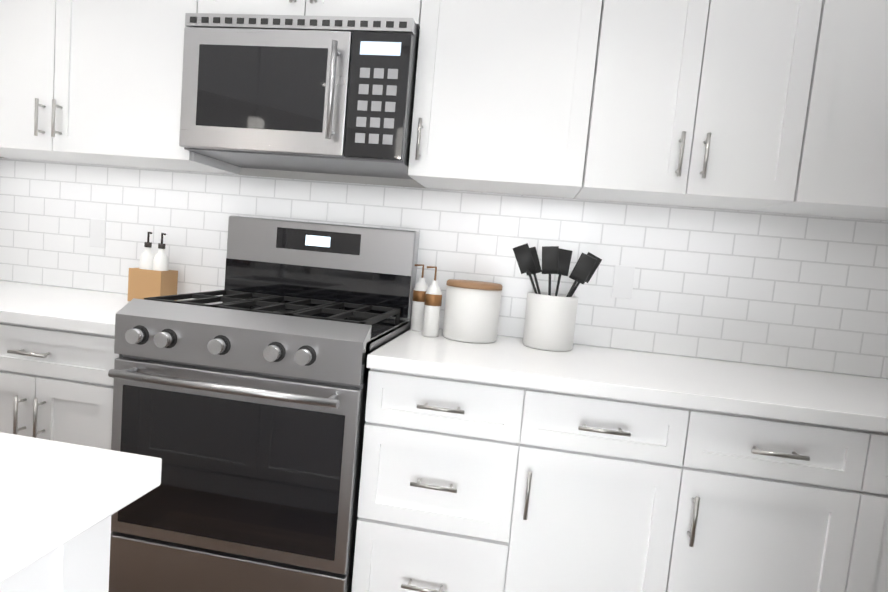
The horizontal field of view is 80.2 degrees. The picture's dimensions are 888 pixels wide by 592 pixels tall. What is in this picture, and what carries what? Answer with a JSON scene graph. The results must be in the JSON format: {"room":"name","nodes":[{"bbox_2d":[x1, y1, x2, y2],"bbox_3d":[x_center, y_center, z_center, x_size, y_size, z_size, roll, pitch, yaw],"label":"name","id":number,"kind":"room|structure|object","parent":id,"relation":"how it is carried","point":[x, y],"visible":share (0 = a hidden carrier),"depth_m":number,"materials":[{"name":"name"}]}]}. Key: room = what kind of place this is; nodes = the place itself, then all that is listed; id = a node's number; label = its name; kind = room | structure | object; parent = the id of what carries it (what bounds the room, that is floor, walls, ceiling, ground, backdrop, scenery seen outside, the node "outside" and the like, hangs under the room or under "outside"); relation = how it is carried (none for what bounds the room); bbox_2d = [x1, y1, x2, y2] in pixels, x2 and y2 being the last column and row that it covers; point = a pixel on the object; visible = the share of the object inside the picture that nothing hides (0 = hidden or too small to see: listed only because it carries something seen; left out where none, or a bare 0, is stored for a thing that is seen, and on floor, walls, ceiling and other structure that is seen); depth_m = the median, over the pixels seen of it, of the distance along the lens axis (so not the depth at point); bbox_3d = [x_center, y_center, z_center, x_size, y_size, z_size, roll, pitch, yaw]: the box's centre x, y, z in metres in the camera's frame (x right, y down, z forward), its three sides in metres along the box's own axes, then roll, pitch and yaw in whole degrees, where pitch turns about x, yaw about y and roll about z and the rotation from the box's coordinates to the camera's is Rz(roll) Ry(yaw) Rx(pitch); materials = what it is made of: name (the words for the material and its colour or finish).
{"room":"kitchen","nodes":[
{"label":"kitchen","id":0,"kind":"room"},
{"bbox_2d":[2,157,884,378],"bbox_3d":[-0.068,-0.252,2.116,3.840,2.540,0.124,6,5,9],"label":"wall","id":1,"kind":"structure","parent":0,"point":[332,177],"depth_m":2.10,"materials":[{"name":"white tile"}]},
{"bbox_2d":[0,158,887,378],"bbox_3d":[-0.146,-0.154,2.069,3.714,0.538,0.008,6,5,9],"label":"tile backsplash","id":2,"kind":"structure","parent":1,"relation":"attached to","point":[805,292],"depth_m":1.97,"materials":[{"name":"white tile"}]},
{"bbox_2d":[90,219,105,247],"bbox_3d":[-1.483,-0.269,2.264,0.075,0.120,0.006,6,5,9],"label":"outlet plates","id":3,"kind":"object","parent":2,"relation":"attached to","point":[97,227],"depth_m":2.26,"materials":[{"name":"white plastic"}]},
{"bbox_2d":[611,265,634,298],"bbox_3d":[0.658,-0.051,1.941,0.072,0.119,0.006,6,5,9],"label":"outlet plates","id":4,"kind":"object","parent":2,"relation":"attached to","point":[623,281],"depth_m":1.94,"materials":[{"name":"white plastic"}]},
{"bbox_2d":[0,0,887,220],"bbox_3d":[-0.091,-0.865,1.830,3.677,0.920,0.364,6,5,9],"label":"upper cabinet","id":5,"kind":"object","parent":1,"relation":"attached to","point":[774,106],"visible":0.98,"depth_m":1.64,"materials":[{"name":"white wood"}]},
{"bbox_2d":[179,13,419,179],"bbox_3d":[-0.464,-0.686,1.862,0.766,0.435,0.441,6,5,9],"label":"microwave","id":6,"kind":"object","parent":5,"relation":"in","point":[322,94],"visible":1,"depth_m":1.69,"materials":[{"name":"silver metal"}]},
{"bbox_3d":[-2.941,1.011,-0.446,12.000,0.050,12.000,6,5,9],"label":"floor","id":7,"kind":"structure","parent":0,"visible":0},
{"bbox_2d":[0,432,161,591],"bbox_3d":[-1.673,0.581,0.327,2.380,0.900,1.218,6,5,9],"label":"kitchen island","id":8,"kind":"object","parent":7,"relation":"on","point":[61,503],"visible":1,"depth_m":0.61,"materials":[{"name":"white stone"}]},
{"bbox_2d":[108,216,419,591],"bbox_3d":[-0.579,0.368,1.810,0.762,1.270,0.705,6,5,9],"label":"range","id":9,"kind":"object","parent":7,"relation":"on","point":[239,407],"visible":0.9,"depth_m":1.55,"materials":[{"name":"silver metal"}]},
{"bbox_2d":[0,322,887,591],"bbox_3d":[-0.262,0.603,1.814,3.714,0.860,0.650,6,5,9],"label":"base cabinet","id":10,"kind":"object","parent":7,"relation":"on","point":[469,486],"visible":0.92,"depth_m":1.43,"materials":[{"name":"white wood"}]},
{"bbox_2d":[0,280,887,432],"bbox_3d":[-0.220,0.154,1.785,3.714,0.038,0.632,6,5,9],"label":"countertop","id":11,"kind":"structure","parent":10,"relation":"on","point":[821,398],"depth_m":1.54,"materials":[{"name":"white stone"}]},
{"bbox_2d":[127,232,177,300],"bbox_3d":[-1.152,-0.114,2.095,0.140,0.277,0.100,6,5,9],"label":"caddy","id":12,"kind":"object","parent":11,"relation":"on","point":[151,276],"visible":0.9,"depth_m":2.06,"materials":[{"name":"brown wood"}]},
{"bbox_2d":[442,279,502,342],"bbox_3d":[0.101,0.051,1.889,0.200,0.204,0.200,6,5,9],"label":"canister","id":13,"kind":"object","parent":11,"relation":"on","point":[472,311],"visible":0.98,"depth_m":1.80,"materials":[{"name":"white ceramic"}]},
{"bbox_2d":[513,243,601,351],"bbox_3d":[0.382,0.003,1.851,0.312,0.357,0.176,6,5,9],"label":"utensil crock","id":14,"kind":"object","parent":11,"relation":"on","point":[550,321],"visible":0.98,"depth_m":1.79,"materials":[{"name":"white ceramic"}]}
]}

